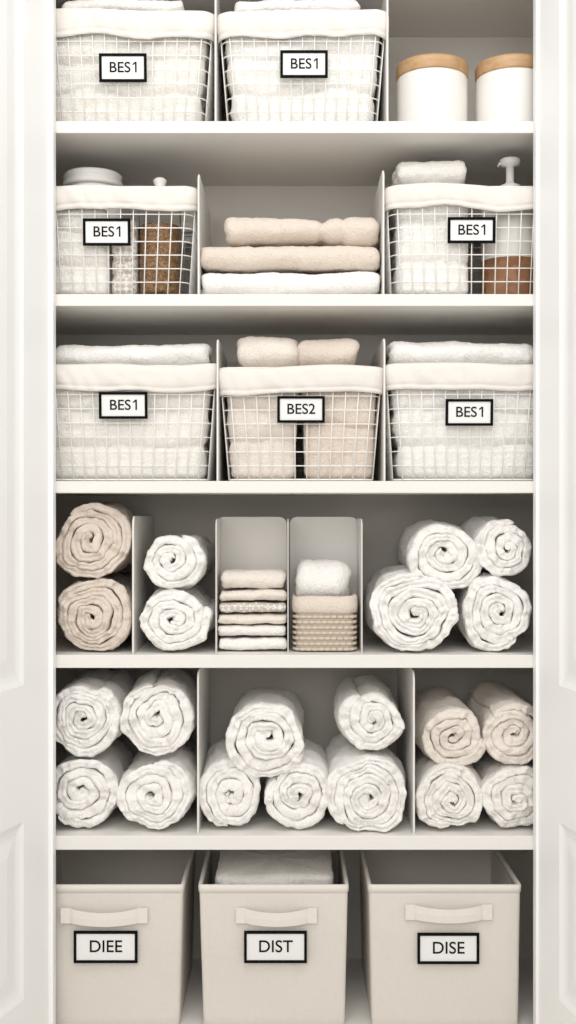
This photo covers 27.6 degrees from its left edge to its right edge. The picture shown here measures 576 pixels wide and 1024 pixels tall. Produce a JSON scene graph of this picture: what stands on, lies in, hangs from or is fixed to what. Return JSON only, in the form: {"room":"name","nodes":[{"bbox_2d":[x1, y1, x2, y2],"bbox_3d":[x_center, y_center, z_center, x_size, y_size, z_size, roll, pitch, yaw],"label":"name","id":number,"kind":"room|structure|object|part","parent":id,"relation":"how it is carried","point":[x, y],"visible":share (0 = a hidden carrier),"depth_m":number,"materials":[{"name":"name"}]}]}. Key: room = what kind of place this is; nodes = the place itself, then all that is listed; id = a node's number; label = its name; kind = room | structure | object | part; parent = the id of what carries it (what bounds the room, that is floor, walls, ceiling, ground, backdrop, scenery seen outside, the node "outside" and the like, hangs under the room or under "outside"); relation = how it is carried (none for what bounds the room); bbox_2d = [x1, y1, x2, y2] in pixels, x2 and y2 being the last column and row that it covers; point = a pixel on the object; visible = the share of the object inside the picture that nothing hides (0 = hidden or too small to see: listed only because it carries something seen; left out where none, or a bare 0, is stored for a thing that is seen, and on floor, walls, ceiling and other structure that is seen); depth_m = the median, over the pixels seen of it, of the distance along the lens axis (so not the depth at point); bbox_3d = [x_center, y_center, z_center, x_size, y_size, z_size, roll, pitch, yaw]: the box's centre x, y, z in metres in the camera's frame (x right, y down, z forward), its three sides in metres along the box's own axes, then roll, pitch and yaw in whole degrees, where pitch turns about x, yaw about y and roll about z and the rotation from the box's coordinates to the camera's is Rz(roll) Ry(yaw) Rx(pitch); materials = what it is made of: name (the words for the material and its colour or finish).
{"room":"linen closet","nodes":[
{"label":"linen closet","id":0,"kind":"room"},
{"bbox_2d":[56,37,532,957],"bbox_3d":[0.014,-0.200,2.870,1.228,2.640,0.020,0,0,0],"label":"wall","id":1,"kind":"structure","parent":0,"point":[386,520],"depth_m":2.86,"materials":[{"name":"white paint"}]},
{"bbox_2d":[56,294,532,334],"bbox_3d":[0.014,-0.445,2.660,1.188,0.025,0.400,0,0,0],"label":"shelf","id":2,"kind":"object","parent":1,"relation":"attached to","point":[76,314],"visible":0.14,"depth_m":2.56,"materials":[{"name":"white paint"}]},
{"bbox_2d":[56,185,197,293],"bbox_3d":[-0.382,-0.578,2.643,0.389,0.238,0.343,0,0,0],"label":"wire basket","id":3,"kind":"object","parent":2,"relation":"on","point":[107,231],"visible":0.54,"depth_m":2.48,"materials":[{"name":"white metal"}]},
{"bbox_2d":[56,209,110,293],"bbox_3d":[-0.450,-0.560,2.521,0.133,0.191,0.048,0,0,0],"label":"folded towel","id":4,"kind":"object","parent":3,"relation":"in","point":[63,220],"visible":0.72,"depth_m":2.51,"materials":[{"name":"white fabric"}]},
{"bbox_2d":[63,167,122,293],"bbox_3d":[-0.433,-0.608,2.605,0.133,0.287,0.133,0,0,0],"label":"ceramic jar","id":5,"kind":"object","parent":3,"relation":"in","point":[81,175],"visible":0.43,"depth_m":2.55,"materials":[{"name":"white ceramic"}]},
{"bbox_3d":[-0.433,-0.734,2.605,0.133,0.035,0.133,0,0,0],"label":"lid","id":6,"kind":"part","parent":5,"relation":"part of","materials":[{"name":"white ceramic"}]},
{"bbox_3d":[-0.383,-0.592,2.481,0.101,0.057,0.004,0,4,0],"label":"label frame","id":7,"kind":"part","parent":3,"relation":"part of","materials":[{"name":"black"}]},
{"bbox_2d":[112,219,138,293],"bbox_3d":[-0.354,-0.551,2.558,0.061,0.174,0.107,0,0,0],"label":"jar","id":8,"kind":"object","parent":3,"relation":"in","point":[126,261],"visible":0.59,"depth_m":2.52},
{"bbox_2d":[139,177,180,293],"bbox_3d":[-0.278,-0.595,2.550,0.094,0.261,0.094,0,0,0],"label":"glass jar","id":9,"kind":"object","parent":3,"relation":"in","point":[152,220],"visible":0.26,"depth_m":2.51,"materials":[{"name":"brown"}]},
{"bbox_3d":[-0.278,-0.701,2.550,0.094,0.049,0.094,0,0,0],"label":"lid","id":10,"kind":"part","parent":9,"relation":"part of","materials":[{"name":"white ceramic"}]},
{"bbox_2d":[198,175,210,293],"bbox_3d":[-0.189,-0.587,2.655,0.004,0.259,0.360,0,0,0],"label":"divider","id":11,"kind":"object","parent":2,"relation":"on","point":[204,217],"depth_m":2.56,"materials":[{"name":"white wood"}]},
{"bbox_2d":[200,272,381,293],"bbox_3d":[0.005,-0.487,2.631,0.392,0.059,0.289,0,0,0],"label":"folded towel","id":12,"kind":"object","parent":2,"relation":"on","point":[213,282],"depth_m":2.49,"materials":[{"name":"white fabric"}]},
{"bbox_2d":[201,246,378,274],"bbox_3d":[0.003,-0.544,2.631,0.392,0.057,0.288,0,0,0],"label":"folded towel","id":13,"kind":"object","parent":12,"relation":"on","point":[264,259],"depth_m":2.50,"materials":[{"name":"beige fabric"}]},
{"bbox_2d":[226,217,377,248],"bbox_3d":[0.031,-0.605,2.610,0.329,0.069,0.231,0,0,0],"label":"folded towel","id":14,"kind":"object","parent":13,"relation":"on","point":[335,233],"depth_m":2.51,"materials":[{"name":"beige fabric"}]},
{"bbox_2d":[371,171,383,293],"bbox_3d":[0.202,-0.591,2.655,0.004,0.268,0.360,0,0,0],"label":"divider","id":15,"kind":"object","parent":2,"relation":"on","point":[377,211],"depth_m":2.53,"materials":[{"name":"white wood"}]},
{"bbox_2d":[384,183,532,293],"bbox_3d":[0.390,-0.579,2.643,0.375,0.238,0.344,0,0,0],"label":"wire basket","id":16,"kind":"object","parent":2,"relation":"on","point":[496,199],"visible":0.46,"depth_m":2.48,"materials":[{"name":"white metal"}]},
{"bbox_2d":[388,205,467,293],"bbox_3d":[0.310,-0.581,2.620,0.163,0.234,0.247,0,0,0],"label":"folded towel stack","id":17,"kind":"object","parent":16,"relation":"in","point":[404,220],"visible":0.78,"depth_m":2.50,"materials":[{"name":"white fabric"}]},
{"bbox_2d":[390,159,466,185],"bbox_3d":[0.310,-0.734,2.610,0.159,0.062,0.186,0,0,0],"label":"folded towel","id":18,"kind":"object","parent":16,"relation":"in","point":[416,171],"depth_m":2.52,"materials":[{"name":"white fabric"}]},
{"bbox_3d":[0.388,-0.595,2.478,0.101,0.054,0.004,0,3,0],"label":"label frame","id":19,"kind":"part","parent":16,"relation":"part of","materials":[{"name":"black"}]},
{"bbox_2d":[481,156,532,293],"bbox_3d":[0.486,-0.619,2.570,0.126,0.309,0.126,0,0,0],"label":"pump bottle","id":20,"kind":"object","parent":16,"relation":"in","point":[511,162],"visible":0.52,"depth_m":2.51,"materials":[{"name":"white plastic"}]},
{"bbox_2d":[56,121,532,185],"bbox_3d":[0.014,-0.807,2.660,1.188,0.025,0.400,0,0,0],"label":"shelf","id":21,"kind":"object","parent":1,"relation":"attached to","point":[223,153],"visible":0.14,"depth_m":2.56,"materials":[{"name":"white paint"}]},
{"bbox_2d":[56,8,214,120],"bbox_3d":[-0.351,-0.945,2.643,0.397,0.245,0.342,0,0,0],"label":"wire basket","id":22,"kind":"object","parent":21,"relation":"on","point":[128,67],"visible":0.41,"depth_m":2.48,"materials":[{"name":"white metal"}]},
{"bbox_2d":[61,0,183,10],"bbox_3d":[-0.357,-1.084,2.630,0.278,0.049,0.247,0,0,0],"label":"folded towel","id":23,"kind":"object","parent":22,"relation":"in","point":[138,5],"depth_m":2.51,"materials":[{"name":"white fabric"}]},
{"bbox_3d":[-0.350,-0.941,2.483,0.101,0.059,0.004,0,5,0],"label":"label frame","id":24,"kind":"part","parent":22,"relation":"part of","materials":[{"name":"black"}]},
{"bbox_2d":[56,34,209,120],"bbox_3d":[-0.353,-0.940,2.636,0.364,0.228,0.284,0,0,0],"label":"folded towel stack","id":25,"kind":"object","parent":22,"relation":"in","point":[62,47],"visible":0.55,"depth_m":2.51,"materials":[{"name":"white fabric"}]},
{"bbox_2d":[215,0,224,120],"bbox_3d":[-0.153,-0.972,2.660,0.004,0.304,0.360,0,0,0],"label":"divider","id":26,"kind":"object","parent":21,"relation":"on","point":[219,82],"visible":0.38,"depth_m":2.55,"materials":[{"name":"white"}]},
{"bbox_2d":[217,9,388,120],"bbox_3d":[0.031,-0.945,2.643,0.371,0.246,0.342,0,0,0],"label":"wire basket","id":27,"kind":"object","parent":21,"relation":"on","point":[270,24],"visible":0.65,"depth_m":2.48,"materials":[{"name":"white metal"}]},
{"bbox_2d":[234,0,361,11],"bbox_3d":[0.022,-1.082,2.634,0.279,0.045,0.249,0,0,0],"label":"folded towel","id":28,"kind":"object","parent":27,"relation":"in","point":[331,4],"depth_m":2.51,"materials":[{"name":"white fabric"}]},
{"bbox_2d":[224,35,379,120],"bbox_3d":[0.031,-0.940,2.636,0.342,0.227,0.282,0,0,0],"label":"folded towel stack","id":29,"kind":"object","parent":27,"relation":"in","point":[236,47],"visible":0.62,"depth_m":2.51,"materials":[{"name":"white fabric"}]},
{"bbox_3d":[0.034,-0.948,2.483,0.101,0.057,0.004,0,5,0],"label":"label frame","id":30,"kind":"part","parent":27,"relation":"part of","materials":[{"name":"black"}]},
{"bbox_2d":[378,0,387,120],"bbox_3d":[0.210,-0.972,2.660,0.004,0.304,0.360,0,0,0],"label":"divider","id":31,"kind":"object","parent":21,"relation":"on","point":[383,102],"visible":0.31,"depth_m":2.53,"materials":[{"name":"white"}]},
{"bbox_2d":[396,53,467,120],"bbox_3d":[0.314,-0.896,2.560,0.156,0.151,0.156,0,0,0],"label":"ceramic canister","id":32,"kind":"object","parent":21,"relation":"on","point":[430,86],"visible":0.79,"depth_m":2.49,"materials":[{"name":"white ceramic"}]},
{"bbox_3d":[0.314,-0.957,2.560,0.156,0.029,0.156,0,0,0],"label":"wooden lid","id":33,"kind":"part","parent":32,"relation":"part of","materials":[{"name":"brown wood"}]},
{"bbox_2d":[475,53,532,120],"bbox_3d":[0.487,-0.896,2.560,0.156,0.151,0.156,0,0,0],"label":"ceramic canister","id":34,"kind":"object","parent":21,"relation":"on","point":[504,82],"visible":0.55,"depth_m":2.49,"materials":[{"name":"white ceramic"}]},
{"bbox_3d":[0.487,-0.957,2.560,0.156,0.029,0.156,0,0,0],"label":"wooden lid","id":35,"kind":"part","parent":34,"relation":"part of","materials":[{"name":"brown wood"}]},
{"bbox_2d":[56,791,532,849],"bbox_3d":[0.014,0.694,2.660,1.188,0.029,0.400,0,0,0],"label":"shelf","id":36,"kind":"object","parent":1,"relation":"attached to","point":[262,830],"visible":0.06,"depth_m":2.46,"materials":[{"name":"white paint"}]},
{"bbox_2d":[56,739,133,831],"bbox_3d":[-0.439,0.602,2.634,0.158,0.155,0.323,0,0,2],"label":"rolled towel","id":37,"kind":"object","parent":36,"relation":"on","point":[86,797],"visible":0.91,"depth_m":2.49,"materials":[{"name":"white fabric"}]},
{"bbox_2d":[56,668,135,755],"bbox_3d":[-0.435,0.444,2.632,0.175,0.164,0.330,0,0,0],"label":"rolled towel","id":38,"kind":"object","parent":37,"relation":"on","point":[88,709],"visible":0.89,"depth_m":2.49,"materials":[{"name":"white fabric"}]},
{"bbox_2d":[116,739,196,829],"bbox_3d":[-0.282,0.604,2.631,0.178,0.150,0.312,0,0,0],"label":"rolled towel","id":39,"kind":"object","parent":36,"relation":"on","point":[160,792],"visible":0.91,"depth_m":2.49,"materials":[{"name":"white fabric"}]},
{"bbox_2d":[119,668,196,755],"bbox_3d":[-0.278,0.441,2.636,0.165,0.169,0.332,0,0,0],"label":"rolled towel","id":40,"kind":"object","parent":39,"relation":"on","point":[158,715],"visible":0.98,"depth_m":2.48,"materials":[{"name":"white fabric"}]},
{"bbox_2d":[197,668,209,833],"bbox_3d":[-0.190,0.508,2.655,0.004,0.341,0.360,0,0,0],"label":"divider","id":41,"kind":"object","parent":36,"relation":"on","point":[203,675],"visible":0.65,"depth_m":2.58,"materials":[{"name":"white"}]},
{"bbox_2d":[199,738,262,825],"bbox_3d":[-0.125,0.598,2.644,0.144,0.161,0.332,0,0,0],"label":"rolled towel","id":42,"kind":"object","parent":36,"relation":"on","point":[227,793],"visible":0.87,"depth_m":2.49,"materials":[{"name":"white fabric"}]},
{"bbox_2d":[264,734,329,827],"bbox_3d":[0.021,0.601,2.644,0.162,0.157,0.331,0,0,0],"label":"rolled towel","id":43,"kind":"object","parent":36,"relation":"on","point":[298,799],"visible":0.76,"depth_m":2.49,"materials":[{"name":"white fabric"}]},
{"bbox_2d":[224,684,305,777],"bbox_3d":[-0.049,0.486,2.627,0.177,0.163,0.325,0,0,0],"label":"rolled towel","id":44,"kind":"object","parent":43,"relation":"on","point":[265,732],"visible":1,"depth_m":2.48,"materials":[{"name":"white fabric"}]},
{"bbox_2d":[325,733,407,827],"bbox_3d":[0.168,0.592,2.629,0.184,0.174,0.321,0,0,0],"label":"rolled towel","id":45,"kind":"object","parent":36,"relation":"on","point":[365,789],"visible":0.92,"depth_m":2.48,"materials":[{"name":"white fabric"}]},
{"bbox_2d":[333,676,405,751],"bbox_3d":[0.179,0.451,2.642,0.155,0.136,0.327,0,0,0],"label":"rolled towel","id":46,"kind":"object","parent":45,"relation":"on","point":[369,717],"visible":1,"depth_m":2.50,"materials":[{"name":"white fabric"}]},
{"bbox_2d":[397,668,414,833],"bbox_3d":[0.266,0.508,2.655,0.004,0.341,0.360,0,0,0],"label":"divider","id":47,"kind":"object","parent":36,"relation":"on","point":[405,676],"visible":0.67,"depth_m":2.57,"materials":[{"name":"white"}]},
{"bbox_2d":[415,743,484,827],"bbox_3d":[0.341,0.605,2.631,0.153,0.148,0.321,0,0,0],"label":"rolled towel","id":48,"kind":"object","parent":36,"relation":"on","point":[448,797],"visible":0.84,"depth_m":2.48,"materials":[{"name":"white fabric"}]},
{"bbox_2d":[415,686,482,767],"bbox_3d":[0.349,0.480,2.641,0.148,0.150,0.328,0,0,0],"label":"rolled towel","id":49,"kind":"object","parent":48,"relation":"on","point":[447,733],"visible":0.97,"depth_m":2.50,"materials":[{"name":"beige fabric"}]},
{"bbox_2d":[470,749,532,830],"bbox_3d":[0.488,0.606,2.634,0.153,0.145,0.321,0,0,0],"label":"rolled towel","id":50,"kind":"object","parent":36,"relation":"on","point":[507,798],"visible":0.69,"depth_m":2.49,"materials":[{"name":"white fabric"}]},
{"bbox_2d":[462,677,532,766],"bbox_3d":[0.484,0.469,2.640,0.145,0.153,0.318,0,0,0],"label":"rolled towel","id":51,"kind":"object","parent":50,"relation":"on","point":[505,718],"visible":0.87,"depth_m":2.50,"materials":[{"name":"beige fabric"}]},
{"bbox_2d":[56,635,532,667],"bbox_3d":[0.014,0.314,2.660,1.188,0.027,0.400,0,0,0],"label":"shelf","id":52,"kind":"object","parent":1,"relation":"attached to","point":[455,652],"visible":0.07,"depth_m":2.46,"materials":[{"name":"white paint"}]},
{"bbox_2d":[58,573,131,651],"bbox_3d":[-0.409,0.219,2.636,0.160,0.161,0.337,0,0,0],"label":"rolled towel","id":53,"kind":"object","parent":52,"relation":"on","point":[95,614],"visible":0.91,"depth_m":2.49,"materials":[{"name":"beige fabric"}]},
{"bbox_2d":[56,502,134,577],"bbox_3d":[-0.413,0.059,2.643,0.171,0.164,0.320,0,0,0],"label":"rolled towel","id":54,"kind":"object","parent":53,"relation":"on","point":[95,541],"visible":0.95,"depth_m":2.50,"materials":[{"name":"beige fabric"}]},
{"bbox_2d":[132,516,152,653],"bbox_3d":[-0.328,0.154,2.660,0.004,0.290,0.360,0,0,0],"label":"divider","id":55,"kind":"object","parent":52,"relation":"on","point":[142,526],"visible":0.83,"depth_m":2.57,"materials":[{"name":"white"}]},
{"bbox_2d":[138,585,215,651],"bbox_3d":[-0.242,0.231,2.635,0.168,0.138,0.325,0,0,0],"label":"rolled towel","id":56,"kind":"object","parent":52,"relation":"on","point":[182,620],"visible":0.98,"depth_m":2.49,"materials":[{"name":"white fabric"}]},
{"bbox_2d":[140,531,214,588],"bbox_3d":[-0.241,0.107,2.637,0.149,0.127,0.319,0,0,0],"label":"rolled towel","id":57,"kind":"object","parent":56,"relation":"on","point":[176,560],"visible":1,"depth_m":2.49,"materials":[{"name":"white fabric"}]},
{"bbox_2d":[219,633,288,650],"bbox_3d":[-0.076,0.284,2.573,0.158,0.029,0.142,0,0,0],"label":"folded washcloth","id":58,"kind":"object","parent":52,"relation":"on","point":[262,643],"visible":0.85,"depth_m":2.51,"materials":[{"name":"white fabric"}]},
{"bbox_2d":[219,622,286,636],"bbox_3d":[-0.077,0.256,2.576,0.152,0.027,0.135,0,0,0],"label":"folded washcloth","id":59,"kind":"object","parent":58,"relation":"on","point":[226,629],"visible":0.94,"depth_m":2.52,"materials":[{"name":"white fabric"}]},
{"bbox_2d":[218,611,287,623],"bbox_3d":[-0.075,0.230,2.576,0.152,0.025,0.135,0,0,0],"label":"folded washcloth","id":60,"kind":"object","parent":59,"relation":"on","point":[255,616],"visible":0.93,"depth_m":2.51,"materials":[{"name":"beige fabric"}]},
{"bbox_2d":[219,600,286,612],"bbox_3d":[-0.075,0.205,2.575,0.146,0.025,0.136,0,0,0],"label":"folded washcloth","id":61,"kind":"object","parent":60,"relation":"on","point":[227,606],"visible":0.92,"depth_m":2.51,"materials":[{"name":"beige fabric"}]},
{"bbox_2d":[219,587,287,600],"bbox_3d":[-0.075,0.179,2.574,0.151,0.027,0.134,0,0,0],"label":"folded washcloth","id":62,"kind":"object","parent":61,"relation":"on","point":[227,593],"visible":0.93,"depth_m":2.51,"materials":[{"name":"beige fabric"}]},
{"bbox_2d":[221,568,285,587],"bbox_3d":[-0.074,0.145,2.570,0.139,0.042,0.125,0,0,0],"label":"folded washcloth","id":63,"kind":"object","parent":62,"relation":"on","point":[241,577],"visible":1,"depth_m":2.52,"materials":[{"name":"beige fabric"}]},
{"bbox_2d":[216,517,361,652],"bbox_3d":[-0.002,0.155,2.577,0.322,0.289,0.174,0,0,0],"label":"divider","id":64,"kind":"object","parent":52,"relation":"on","point":[241,542],"visible":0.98,"depth_m":2.66,"materials":[{"name":"white"}]},
{"bbox_3d":[-0.153,0.157,2.575,0.002,0.285,0.169,0,0,0],"label":"plate","id":65,"kind":"part","parent":64,"relation":"part of","materials":[{"name":"white"}]},
{"bbox_3d":[-0.083,0.155,2.662,0.161,0.289,0.004,0,0,0],"label":"plate","id":66,"kind":"part","parent":64,"relation":"part of","materials":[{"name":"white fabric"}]},
{"bbox_3d":[0.081,0.155,2.662,0.155,0.289,0.004,0,0,0],"label":"plate","id":67,"kind":"part","parent":64,"relation":"part of","materials":[{"name":"white"}]},
{"bbox_3d":[0.157,0.157,2.575,0.002,0.285,0.169,0,0,0],"label":"plate","id":68,"kind":"part","parent":64,"relation":"part of","materials":[{"name":"white"}]},
{"bbox_2d":[291,592,357,650],"bbox_3d":[0.079,0.237,2.570,0.143,0.120,0.133,0,0,0],"label":"woven basket","id":69,"kind":"object","parent":52,"relation":"on","point":[319,623],"visible":0.99,"depth_m":2.51,"materials":[{"name":"wicker"}]},
{"bbox_2d":[295,559,349,595],"bbox_3d":[0.077,0.156,2.567,0.124,0.105,0.094,0,0,0],"label":"folded washcloth","id":70,"kind":"object","parent":69,"relation":"in","point":[314,577],"visible":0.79,"depth_m":2.53,"materials":[{"name":"white fabric"}]},
{"bbox_2d":[363,564,457,652],"bbox_3d":[0.267,0.208,2.628,0.200,0.183,0.329,0,0,0],"label":"rolled towel","id":71,"kind":"object","parent":52,"relation":"on","point":[406,615],"visible":0.99,"depth_m":2.48,"materials":[{"name":"white fabric"}]},
{"bbox_2d":[396,521,481,588],"bbox_3d":[0.340,0.096,2.650,0.165,0.150,0.318,0,0,0],"label":"rolled towel","id":72,"kind":"object","parent":71,"relation":"on","point":[447,553],"visible":0.93,"depth_m":2.50,"materials":[{"name":"white fabric"}]},
{"bbox_2d":[448,572,531,650],"bbox_3d":[0.446,0.215,2.635,0.160,0.170,0.321,0,0,0],"label":"rolled towel","id":73,"kind":"object","parent":52,"relation":"on","point":[494,611],"visible":0.96,"depth_m":2.49,"materials":[{"name":"white fabric"}]},
{"bbox_2d":[460,517,532,575],"bbox_3d":[0.459,0.078,2.651,0.145,0.135,0.322,0,0,0],"label":"rolled towel","id":74,"kind":"object","parent":73,"relation":"on","point":[506,549],"visible":0.82,"depth_m":2.50,"materials":[{"name":"white fabric"}]},
{"bbox_2d":[56,481,532,495],"bbox_3d":[0.014,-0.052,2.660,1.188,0.025,0.400,0,0,0],"label":"shelf","id":75,"kind":"object","parent":1,"relation":"attached to","point":[63,488],"visible":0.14,"depth_m":2.46,"materials":[{"name":"white paint"}]},
{"bbox_2d":[56,363,219,480],"bbox_3d":[-0.348,-0.193,2.643,0.405,0.252,0.342,0,0,0],"label":"wire basket","id":76,"kind":"object","parent":75,"relation":"on","point":[102,378],"visible":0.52,"depth_m":2.48,"materials":[{"name":"white metal"}]},
{"bbox_3d":[-0.348,-0.226,2.481,0.103,0.057,0.004,0,4,0],"label":"label frame","id":77,"kind":"part","parent":76,"relation":"part of","materials":[{"name":"black"}]},
{"bbox_2d":[56,389,213,478],"bbox_3d":[-0.348,-0.187,2.636,0.375,0.232,0.287,0,0,0],"label":"folded towels","id":78,"kind":"object","parent":76,"relation":"in","point":[62,400],"visible":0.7,"depth_m":2.51,"materials":[{"name":"white fabric"}]},
{"bbox_2d":[56,344,213,364],"bbox_3d":[-0.339,-0.336,2.632,0.346,0.064,0.255,0,0,0],"label":"folded towel","id":79,"kind":"object","parent":78,"relation":"on","point":[167,354],"visible":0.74,"depth_m":2.51,"materials":[{"name":"white fabric"}]},
{"bbox_2d":[217,340,226,480],"bbox_3d":[-0.149,-0.216,2.660,0.004,0.302,0.360,0,0,0],"label":"divider","id":80,"kind":"object","parent":75,"relation":"on","point":[221,358],"visible":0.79,"depth_m":2.56,"materials":[{"name":"white"}]},
{"bbox_2d":[219,364,382,480],"bbox_3d":[0.028,-0.192,2.643,0.361,0.249,0.342,0,0,0],"label":"wire basket","id":81,"kind":"object","parent":75,"relation":"on","point":[243,382],"visible":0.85,"depth_m":2.48,"materials":[{"name":"white metal"}]},
{"bbox_2d":[226,393,299,478],"bbox_3d":[-0.054,-0.188,2.635,0.171,0.234,0.290,0,0,0],"label":"folded towels","id":82,"kind":"object","parent":81,"relation":"in","point":[237,402],"visible":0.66,"depth_m":2.51,"materials":[{"name":"beige fabric"}]},
{"bbox_2d":[237,337,298,366],"bbox_3d":[-0.043,-0.343,2.630,0.146,0.077,0.249,0,0,0],"label":"folded towel","id":83,"kind":"object","parent":82,"relation":"on","point":[263,352],"visible":0.74,"depth_m":2.52,"materials":[{"name":"beige fabric"}]},
{"bbox_3d":[0.028,-0.217,2.481,0.101,0.057,0.004,0,4,0],"label":"label frame","id":84,"kind":"part","parent":81,"relation":"part of","materials":[{"name":"white paper"}]},
{"bbox_2d":[300,391,375,478],"bbox_3d":[0.110,-0.188,2.638,0.173,0.233,0.286,0,0,0],"label":"folded towels","id":85,"kind":"object","parent":81,"relation":"in","point":[338,402],"visible":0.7,"depth_m":2.51,"materials":[{"name":"beige fabric"}]},
{"bbox_2d":[298,338,360,365],"bbox_3d":[0.088,-0.341,2.628,0.143,0.073,0.246,0,0,0],"label":"folded towel","id":86,"kind":"object","parent":85,"relation":"on","point":[313,351],"visible":0.8,"depth_m":2.52,"materials":[{"name":"beige fabric"}]},
{"bbox_2d":[371,339,384,480],"bbox_3d":[0.204,-0.217,2.660,0.004,0.304,0.360,0,0,0],"label":"divider","id":87,"kind":"object","parent":75,"relation":"on","point":[378,360],"visible":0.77,"depth_m":2.56,"materials":[{"name":"white"}]},
{"bbox_2d":[385,362,532,480],"bbox_3d":[0.386,-0.192,2.643,0.370,0.250,0.343,0,0,0],"label":"wire basket","id":88,"kind":"object","parent":75,"relation":"on","point":[445,376],"visible":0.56,"depth_m":2.48,"materials":[{"name":"white"}]},
{"bbox_2d":[388,389,532,480],"bbox_3d":[0.390,-0.188,2.635,0.339,0.233,0.290,0,0,0],"label":"folded towels","id":89,"kind":"object","parent":88,"relation":"in","point":[403,400],"visible":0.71,"depth_m":2.51,"materials":[{"name":"white fabric"}]},
{"bbox_2d":[385,339,532,364],"bbox_3d":[0.376,-0.340,2.633,0.324,0.071,0.246,0,0,0],"label":"folded towel","id":90,"kind":"object","parent":89,"relation":"on","point":[401,350],"visible":0.66,"depth_m":2.52,"materials":[{"name":"white fabric"}]},
{"bbox_3d":[0.383,-0.211,2.481,0.101,0.057,0.004,0,4,0],"label":"label frame","id":91,"kind":"part","parent":88,"relation":"part of","materials":[{"name":"white paper"}]},
{"bbox_2d":[56,0,532,36],"bbox_3d":[0.014,-1.170,2.660,1.188,0.025,0.400,0,0,0],"label":"shelf","id":92,"kind":"object","parent":1,"relation":"attached to","point":[407,18],"visible":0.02,"depth_m":2.73,"materials":[{"name":"white paint"}]},
{"bbox_2d":[179,958,532,1023],"bbox_3d":[0.014,1.094,2.660,1.188,0.012,0.400,0,0,0],"label":"shelf","id":93,"kind":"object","parent":1,"relation":"attached to","point":[357,1011],"depth_m":2.64,"materials":[{"name":"white paint"}]},
{"bbox_2d":[56,850,194,1023],"bbox_3d":[-0.385,0.936,2.634,0.331,0.302,0.360,0,0,0],"label":"storage bin","id":94,"kind":"object","parent":93,"relation":"on","point":[124,918],"visible":0.76,"depth_m":2.48,"materials":[{"name":"fabric"}]},
{"bbox_3d":[-0.384,0.915,2.467,0.134,0.067,0.004,0,0,0],"label":"label frame","id":95,"kind":"part","parent":94,"relation":"part of","materials":[{"name":"black"}]},
{"bbox_2d":[198,850,348,1023],"bbox_3d":[-0.030,0.936,2.634,0.318,0.302,0.360,0,0,0],"label":"storage bin","id":96,"kind":"object","parent":93,"relation":"on","point":[271,953],"visible":0.9,"depth_m":2.48,"materials":[{"name":"fabric"}]},
{"bbox_2d":[215,850,333,883],"bbox_3d":[-0.032,0.930,2.645,0.264,0.305,0.257,0,0,0],"label":"folded towels","id":97,"kind":"object","parent":96,"relation":"in","point":[234,866],"visible":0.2,"depth_m":2.58,"materials":[{"name":"white fabric"}]},
{"bbox_3d":[-0.026,0.915,2.467,0.132,0.067,0.004,0,0,0],"label":"label frame","id":98,"kind":"part","parent":96,"relation":"part of","materials":[{"name":"black"}]},
{"bbox_2d":[359,850,520,1023],"bbox_3d":[0.331,0.936,2.634,0.325,0.302,0.360,0,0,0],"label":"storage bin","id":99,"kind":"object","parent":93,"relation":"on","point":[440,928],"visible":0.95,"depth_m":2.48,"materials":[{"name":"fabric"}]},
{"bbox_3d":[0.337,0.918,2.467,0.130,0.065,0.004,0,0,0],"label":"label frame","id":100,"kind":"part","parent":99,"relation":"part of","materials":[{"name":"black"}]},
{"bbox_3d":[-1.393,-0.250,2.450,1.614,2.700,0.020,0,0,0],"label":"wall","id":101,"kind":"structure","parent":0,"visible":0},
{"bbox_2d":[0,0,47,1023],"bbox_3d":[-0.586,-0.125,2.195,0.035,2.430,0.500,0,0,17],"label":"door","id":102,"kind":"structure","parent":101,"relation":"in","point":[23,23],"depth_m":2.33,"materials":[{"name":"white paint"}]},
{"bbox_2d":[48,0,55,1023],"bbox_3d":[-0.536,-0.175,2.445,0.100,2.550,0.029,0,0,0],"label":"trim","id":103,"kind":"structure","parent":101,"relation":"attached to","point":[51,3],"depth_m":2.43,"materials":[{"name":"white paint"}]},
{"bbox_3d":[1.407,-0.250,2.450,1.586,2.700,0.020,0,0,0],"label":"wall","id":104,"kind":"structure","parent":0,"visible":0},
{"bbox_2d":[533,0,538,1023],"bbox_3d":[0.564,-0.175,2.445,0.100,2.550,0.029,0,0,0],"label":"trim","id":105,"kind":"structure","parent":104,"relation":"attached to","point":[535,2],"depth_m":2.43,"materials":[{"name":"white paint"}]},
{"bbox_2d":[539,0,575,1023],"bbox_3d":[0.585,-0.125,2.187,0.035,2.430,0.500,0,0,-11],"label":"door","id":106,"kind":"structure","parent":104,"relation":"in","point":[557,18],"depth_m":2.34,"materials":[{"name":"white paint"}]}
]}

